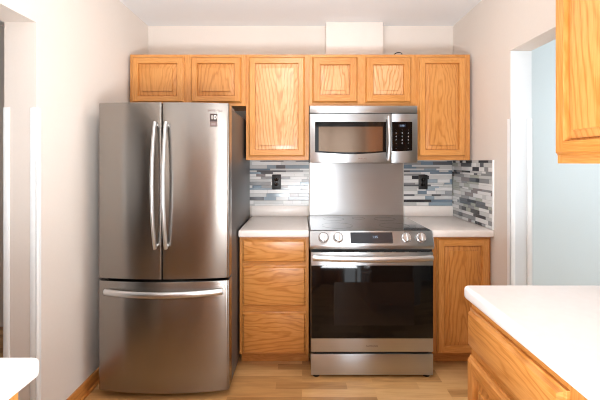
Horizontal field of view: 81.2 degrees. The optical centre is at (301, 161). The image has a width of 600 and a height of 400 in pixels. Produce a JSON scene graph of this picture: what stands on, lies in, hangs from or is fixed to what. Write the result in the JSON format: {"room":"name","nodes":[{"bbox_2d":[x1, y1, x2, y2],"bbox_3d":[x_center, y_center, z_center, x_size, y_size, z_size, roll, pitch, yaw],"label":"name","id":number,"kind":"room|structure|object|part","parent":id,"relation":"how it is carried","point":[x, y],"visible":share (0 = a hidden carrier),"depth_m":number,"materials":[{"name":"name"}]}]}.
{"room":"kitchen","nodes":[
{"label":"kitchen","id":0,"kind":"room"},
{"bbox_2d":[0,0,147,399],"bbox_3d":[-1.335,0.117,0.470,0.150,2.465,4.800,0,0,0],"label":"wall","id":1,"kind":"structure","parent":0,"point":[64,59],"depth_m":1.85,"materials":[{"name":"white paint"}]},
{"bbox_2d":[3,107,9,357],"bbox_3d":[-1.399,0.545,1.671,0.030,1.606,0.034,0,0,0],"label":"guard","id":2,"kind":"object","parent":1,"relation":"attached to","point":[6,110],"visible":1,"depth_m":1.65,"materials":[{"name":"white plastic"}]},
{"bbox_2d":[30,107,40,399],"bbox_3d":[-1.271,0.545,1.671,0.030,1.606,0.034,0,0,0],"label":"guard","id":3,"kind":"object","parent":1,"relation":"attached to","point":[35,113],"visible":1,"depth_m":1.65,"materials":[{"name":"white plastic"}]},
{"bbox_2d":[66,367,98,399],"bbox_3d":[-1.248,1.310,2.284,0.024,0.080,1.171,0,0,0],"label":"baseboard","id":4,"kind":"structure","parent":1,"relation":"attached to","point":[92,381],"depth_m":2.02,"materials":[{"name":"brown wood"}]},
{"bbox_2d":[0,26,452,326],"bbox_3d":[-0.868,0.117,2.930,4.465,2.465,0.120,0,0,0],"label":"wall","id":5,"kind":"structure","parent":0,"point":[162,40],"depth_m":2.87,"materials":[{"name":"white paint"}]},
{"bbox_2d":[130,55,245,110],"bbox_3d":[-0.824,-0.591,2.687,0.837,0.372,0.362,0,0,0],"label":"upper cabinet","id":6,"kind":"object","parent":5,"relation":"attached to","point":[153,78],"visible":0.83,"depth_m":2.51,"materials":[{"name":"brown wood"}]},
{"bbox_3d":[-1.036,-0.591,2.518,0.276,0.230,0.022,0,0,0],"label":"panel","id":7,"kind":"part","parent":6,"relation":"part of","materials":[{"name":"brown wood"}]},
{"bbox_3d":[-1.036,-0.591,2.518,0.374,0.328,0.023,0,0,0],"label":"door","id":8,"kind":"part","parent":6,"relation":"part of","materials":[{"name":"brown wood"}]},
{"bbox_3d":[-0.618,-0.591,2.518,0.362,0.328,0.023,0,0,0],"label":"door","id":9,"kind":"part","parent":6,"relation":"part of","materials":[{"name":"brown wood"}]},
{"bbox_3d":[-0.618,-0.591,2.518,0.264,0.230,0.022,0,0,0],"label":"panel","id":10,"kind":"part","parent":6,"relation":"part of","materials":[{"name":"brown wood"}]},
{"bbox_2d":[246,55,308,159],"bbox_3d":[-0.177,-0.396,2.687,0.454,0.763,0.362,0,0,0],"label":"upper cabinet","id":11,"kind":"object","parent":5,"relation":"attached to","point":[277,86],"visible":1,"depth_m":2.51,"materials":[{"name":"brown wood"}]},
{"bbox_3d":[-0.182,-0.398,2.518,0.306,0.617,0.022,0,0,0],"label":"panel","id":12,"kind":"part","parent":11,"relation":"part of","materials":[{"name":"brown wood"}]},
{"bbox_2d":[250,161,308,205],"bbox_3d":[-0.186,0.173,2.865,0.488,0.368,0.009,0,0,0],"label":"tile backsplash","id":13,"kind":"structure","parent":5,"relation":"attached to","point":[294,191],"depth_m":2.86,"materials":[{"name":"tile"}]},
{"bbox_2d":[272,174,280,188],"bbox_3d":[-0.208,0.162,2.856,0.074,0.120,0.009,0,0,0],"label":"electrical outlet","id":14,"kind":"object","parent":13,"relation":"attached to","point":[276,178],"visible":1,"depth_m":2.85,"materials":[{"name":"black plastic"}]},
{"bbox_2d":[310,163,402,215],"bbox_3d":[0.445,0.200,2.863,0.762,0.500,0.010,0,0,0],"label":"panel","id":15,"kind":"object","parent":5,"relation":"attached to","point":[336,189],"visible":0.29,"depth_m":2.86,"materials":[{"name":"metal"}]},
{"bbox_2d":[309,55,415,108],"bbox_3d":[0.437,-0.591,2.687,0.772,0.372,0.362,0,0,0],"label":"upper cabinet","id":16,"kind":"object","parent":5,"relation":"attached to","point":[334,80],"visible":0.91,"depth_m":2.51,"materials":[{"name":"brown wood"}]},
{"bbox_3d":[0.237,-0.591,2.518,0.210,0.212,0.022,0,0,0],"label":"panel","id":17,"kind":"part","parent":16,"relation":"part of","materials":[{"name":"brown wood"}]},
{"bbox_3d":[0.237,-0.591,2.518,0.326,0.328,0.023,0,0,0],"label":"door","id":18,"kind":"part","parent":16,"relation":"part of","materials":[{"name":"brown wood"}]},
{"bbox_2d":[325,22,382,54],"bbox_3d":[0.419,-0.946,2.827,0.456,0.336,0.084,0,0,0],"label":"duct cover","id":19,"kind":"object","parent":16,"relation":"on","point":[341,38],"visible":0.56,"depth_m":2.79,"materials":[{"name":"paint"}]},
{"bbox_2d":[309,106,416,162],"bbox_3d":[0.433,-0.194,2.634,0.758,0.405,0.447,0,0,0],"label":"microwave","id":20,"kind":"object","parent":16,"relation":"attached to","point":[337,134],"visible":1,"depth_m":2.46,"materials":[{"name":"silver metal"}]},
{"bbox_3d":[0.341,-0.167,2.473,0.574,0.347,0.030,0,0,0],"label":"door","id":21,"kind":"part","parent":20,"relation":"part of","materials":[{"name":"metal"}]},
{"bbox_3d":[0.604,-0.163,2.436,0.022,0.316,0.052,0,0,0],"label":"handle","id":22,"kind":"part","parent":20,"relation":"part of","materials":[{"name":"metal"}]},
{"bbox_3d":[0.721,-0.167,2.473,0.183,0.347,0.030,0,0,0],"label":"control panel","id":23,"kind":"part","parent":20,"relation":"part of","materials":[{"name":"metal"}]},
{"bbox_3d":[0.621,-0.591,2.518,0.330,0.328,0.023,0,0,0],"label":"door","id":24,"kind":"part","parent":16,"relation":"part of","materials":[{"name":"brown wood"}]},
{"bbox_3d":[0.621,-0.591,2.518,0.214,0.212,0.022,0,0,0],"label":"panel","id":25,"kind":"part","parent":16,"relation":"part of","materials":[{"name":"brown wood"}]},
{"bbox_2d":[403,161,451,205],"bbox_3d":[1.031,0.173,2.865,0.398,0.368,0.009,0,0,0],"label":"tile backsplash","id":26,"kind":"structure","parent":5,"relation":"attached to","point":[439,191],"depth_m":2.86,"materials":[{"name":"tile"}]},
{"bbox_2d":[418,175,427,188],"bbox_3d":[0.988,0.164,2.856,0.074,0.120,0.008,0,0,0],"label":"electrical outlet","id":27,"kind":"object","parent":26,"relation":"attached to","point":[422,179],"visible":1,"depth_m":2.85,"materials":[{"name":"black plastic"}]},
{"bbox_2d":[416,55,469,159],"bbox_3d":[1.019,-0.396,2.687,0.389,0.763,0.362,0,0,0],"label":"upper cabinet","id":28,"kind":"object","parent":5,"relation":"attached to","point":[442,81],"visible":0.95,"depth_m":2.51,"materials":[{"name":"brown wood"}]},
{"bbox_3d":[1.007,-0.398,2.518,0.240,0.617,0.022,0,0,0],"label":"panel","id":29,"kind":"part","parent":28,"relation":"part of","materials":[{"name":"brown wood"}]},
{"bbox_2d":[0,327,467,399],"bbox_3d":[0.500,1.400,0.595,7.400,0.100,5.250,0,0,0],"label":"floor","id":30,"kind":"structure","parent":0,"point":[251,380],"depth_m":2.10,"materials":[{"name":"laminate"}]},
{"bbox_2d":[9,393,17,399],"bbox_3d":[-0.928,0.918,-0.028,0.656,0.862,1.600,0,0,0],"label":"base cabinet","id":31,"kind":"object","parent":30,"relation":"on","point":[15,397],"visible":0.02,"depth_m":0.76,"materials":[{"name":"brown wood"}]},
{"bbox_2d":[0,358,38,399],"bbox_3d":[-0.925,0.463,-0.027,0.666,0.046,1.646,0,0,0],"label":"countertop","id":32,"kind":"structure","parent":31,"relation":"on","point":[15,373],"depth_m":0.74,"materials":[{"name":"white stone"}]},
{"bbox_2d":[99,102,249,393],"bbox_3d":[-0.791,0.506,2.358,0.749,1.686,0.934,0,0,0],"label":"refrigerator","id":33,"kind":"object","parent":30,"relation":"on","point":[174,177],"visible":0.98,"depth_m":1.98,"materials":[{"name":"metal"}]},
{"bbox_3d":[-0.978,0.163,2.022,0.376,0.999,0.107,0,0,0],"label":"door","id":34,"kind":"part","parent":33,"relation":"part of","materials":[{"name":"metal"}]},
{"bbox_3d":[-0.818,0.130,1.932,0.020,0.711,0.081,0,0,0],"label":"handle","id":35,"kind":"part","parent":33,"relation":"part of","materials":[{"name":"metal"}]},
{"bbox_3d":[-0.782,0.733,1.953,0.669,0.034,0.090,0,0,0],"label":"handle","id":36,"kind":"part","parent":33,"relation":"part of","materials":[{"name":"metal"}]},
{"bbox_3d":[-0.757,0.130,1.932,0.020,0.711,0.081,0,0,0],"label":"handle","id":37,"kind":"part","parent":33,"relation":"part of","materials":[{"name":"metal"}]},
{"bbox_3d":[-0.791,0.990,2.022,0.749,0.628,0.107,0,0,0],"label":"freezer drawer","id":38,"kind":"part","parent":33,"relation":"part of","materials":[{"name":"metal"}]},
{"bbox_3d":[-0.601,0.163,2.022,0.368,0.999,0.107,0,0,0],"label":"door","id":39,"kind":"part","parent":33,"relation":"part of","materials":[{"name":"metal"}]},
{"bbox_2d":[240,237,308,360],"bbox_3d":[-0.182,0.918,2.568,0.453,0.862,0.596,0,0,0],"label":"base cabinet","id":40,"kind":"object","parent":30,"relation":"on","point":[274,271],"visible":0.84,"depth_m":2.27,"materials":[{"name":"brown wood"}]},
{"bbox_2d":[238,206,308,236],"bbox_3d":[-0.183,0.422,2.559,0.456,0.128,0.615,0,0,0],"label":"countertop","id":41,"kind":"structure","parent":40,"relation":"on","point":[265,221],"depth_m":2.54,"materials":[{"name":"white laminate"}]},
{"bbox_3d":[-0.182,1.115,2.283,0.414,0.270,0.024,0,0,0],"label":"drawer","id":42,"kind":"part","parent":40,"relation":"part of","materials":[{"name":"brown wood"}]},
{"bbox_3d":[-0.182,0.807,2.283,0.414,0.265,0.024,0,0,0],"label":"drawer","id":43,"kind":"part","parent":40,"relation":"part of","materials":[{"name":"brown wood"}]},
{"bbox_3d":[-0.182,0.580,2.283,0.414,0.152,0.024,0,0,0],"label":"drawer","id":44,"kind":"part","parent":40,"relation":"part of","materials":[{"name":"brown wood"}]},
{"bbox_2d":[308,216,433,376],"bbox_3d":[0.438,0.891,2.486,0.778,0.916,0.713,0,0,0],"label":"range","id":45,"kind":"object","parent":30,"relation":"on","point":[371,277],"visible":1,"depth_m":2.18,"materials":[{"name":"metal"}]},
{"bbox_3d":[0.135,0.475,2.194,0.062,0.060,0.042,0,0,0],"label":"knob","id":46,"kind":"part","parent":45,"relation":"part of","materials":[{"name":"metal"}]},
{"bbox_3d":[0.228,0.475,2.194,0.062,0.060,0.042,0,0,0],"label":"knob","id":47,"kind":"part","parent":45,"relation":"part of","materials":[{"name":"metal"}]},
{"bbox_2d":[308,216,430,230],"bbox_3d":[0.438,0.442,2.530,0.776,0.018,0.624,0,0,0],"label":"cooktop","id":48,"kind":"object","parent":45,"relation":"in","point":[316,223],"depth_m":2.47,"materials":[{"name":"glass"}]},
{"bbox_3d":[0.438,1.266,2.200,0.764,0.132,0.028,0,0,0],"label":"storage drawer","id":49,"kind":"part","parent":45,"relation":"part of","materials":[{"name":"metal"}]},
{"bbox_3d":[0.438,0.875,2.194,0.764,0.623,0.016,0,0,0],"label":"oven door","id":50,"kind":"part","parent":45,"relation":"part of","materials":[{"name":"glass"}]},
{"bbox_3d":[0.438,0.874,2.184,0.761,0.455,0.004,0,0,0],"label":"glass","id":51,"kind":"part","parent":45,"relation":"part of","materials":[{"name":"black glass"}]},
{"bbox_3d":[0.438,0.492,2.228,0.778,0.110,0.084,0,0,0],"label":"control panel","id":52,"kind":"part","parent":45,"relation":"part of","materials":[{"name":"metal"}]},
{"bbox_3d":[0.438,0.595,2.158,0.744,0.041,0.058,0,0,0],"label":"handle","id":53,"kind":"part","parent":45,"relation":"part of","materials":[{"name":"metal"}]},
{"bbox_3d":[0.657,0.475,2.194,0.062,0.060,0.042,0,0,0],"label":"knob","id":54,"kind":"part","parent":45,"relation":"part of","materials":[{"name":"metal"}]},
{"bbox_3d":[0.750,0.475,2.194,0.062,0.060,0.042,0,0,0],"label":"knob","id":55,"kind":"part","parent":45,"relation":"part of","materials":[{"name":"metal"}]},
{"bbox_2d":[432,237,490,360],"bbox_3d":[1.036,0.918,2.569,0.403,0.862,0.594,0,0,0],"label":"base cabinet","id":56,"kind":"object","parent":30,"relation":"on","point":[459,263],"visible":0.43,"depth_m":2.27,"materials":[{"name":"brown wood"}]},
{"bbox_2d":[404,206,493,236],"bbox_3d":[1.035,0.422,2.559,0.406,0.128,0.615,0,0,0],"label":"countertop","id":57,"kind":"structure","parent":56,"relation":"on","point":[441,220],"depth_m":2.54,"materials":[{"name":"white laminate"}]},
{"bbox_3d":[1.051,0.873,2.283,0.244,0.652,0.022,0,0,0],"label":"panel","id":58,"kind":"part","parent":56,"relation":"part of","materials":[{"name":"brown wood"}]},
{"bbox_2d":[468,304,587,399],"bbox_3d":[0.910,0.918,0.456,0.652,0.862,1.600,0,0,0],"label":"base cabinet","id":59,"kind":"object","parent":30,"relation":"on","point":[500,367],"visible":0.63,"depth_m":1.03,"materials":[{"name":"brown wood"}]},
{"bbox_3d":[0.596,0.966,1.019,0.022,0.461,0.356,0,0,0],"label":"panel","id":60,"kind":"part","parent":59,"relation":"part of","materials":[{"name":"brown wood"}]},
{"bbox_3d":[0.596,0.966,1.019,0.023,0.559,0.454,0,0,0],"label":"door","id":61,"kind":"part","parent":59,"relation":"part of","materials":[{"name":"brown wood"}]},
{"bbox_2d":[464,285,599,399],"bbox_3d":[0.907,0.463,0.424,0.662,0.046,1.668,0,0,0],"label":"countertop","id":62,"kind":"structure","parent":59,"relation":"on","point":[559,325],"depth_m":0.98,"materials":[{"name":"white stone"}]},
{"bbox_2d":[0,0,481,25],"bbox_3d":[0.500,-1.165,0.595,7.400,0.100,5.250,0,0,0],"label":"ceiling","id":63,"kind":"structure","parent":0,"point":[151,12],"depth_m":2.61,"materials":[{"name":"paint"}]},
{"bbox_2d":[453,0,555,284],"bbox_3d":[1.302,0.117,0.470,0.125,2.465,4.800,0,0,0],"label":"wall","id":64,"kind":"structure","parent":0,"point":[489,32],"depth_m":2.22,"materials":[{"name":"white paint"}]},
{"bbox_2d":[452,160,491,229],"bbox_3d":[1.235,0.214,2.568,0.009,0.451,0.604,0,0,0],"label":"tile backsplash","id":65,"kind":"structure","parent":64,"relation":"attached to","point":[471,179],"depth_m":2.51,"materials":[{"name":"tile"}]},
{"bbox_2d":[492,160,493,229],"bbox_3d":[1.234,0.213,2.261,0.010,0.453,0.010,0,0,0],"label":"trim","id":66,"kind":"structure","parent":64,"relation":"attached to","point":[492,160],"depth_m":2.26,"materials":[{"name":"white plastic"}]},
{"bbox_2d":[507,119,514,284],"bbox_3d":[1.251,0.545,2.094,0.030,1.606,0.034,0,0,0],"label":"guard","id":67,"kind":"object","parent":64,"relation":"attached to","point":[510,122],"visible":0.58,"depth_m":2.08,"materials":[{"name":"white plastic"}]},
{"bbox_2d":[511,51,531,284],"bbox_3d":[1.304,0.344,2.084,0.121,2.011,0.006,0,0,0],"label":"trim","id":68,"kind":"structure","parent":64,"relation":"attached to","point":[521,61],"depth_m":2.08,"materials":[{"name":"white paint"}]},
{"bbox_2d":[527,119,532,284],"bbox_3d":[1.354,0.545,2.094,0.030,1.606,0.034,0,0,0],"label":"guard","id":69,"kind":"object","parent":64,"relation":"attached to","point":[529,121],"visible":0.59,"depth_m":2.08,"materials":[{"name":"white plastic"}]},
{"bbox_2d":[556,0,599,163],"bbox_3d":[1.052,-0.386,0.760,0.372,0.782,0.919,0,0,0],"label":"upper cabinet","id":70,"kind":"object","parent":64,"relation":"attached to","point":[577,21],"visible":1,"depth_m":1.11,"materials":[{"name":"brown wood"}]},
{"bbox_3d":[0.899,-0.386,0.760,0.019,0.782,0.919,0,0,0],"label":"frame","id":71,"kind":"part","parent":70,"relation":"part of","materials":[{"name":"brown wood"}]},
{"bbox_3d":[0.878,-0.389,0.987,0.022,0.634,0.340,0,0,0],"label":"panel","id":72,"kind":"part","parent":70,"relation":"part of","materials":[{"name":"brown wood"}]},
{"bbox_2d":[532,39,599,284],"bbox_3d":[2.783,0.117,3.130,2.835,2.465,0.120,0,0,0],"label":"wall","id":73,"kind":"structure","parent":0,"point":[566,196],"depth_m":3.07,"materials":[{"name":"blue paint"}]}
]}

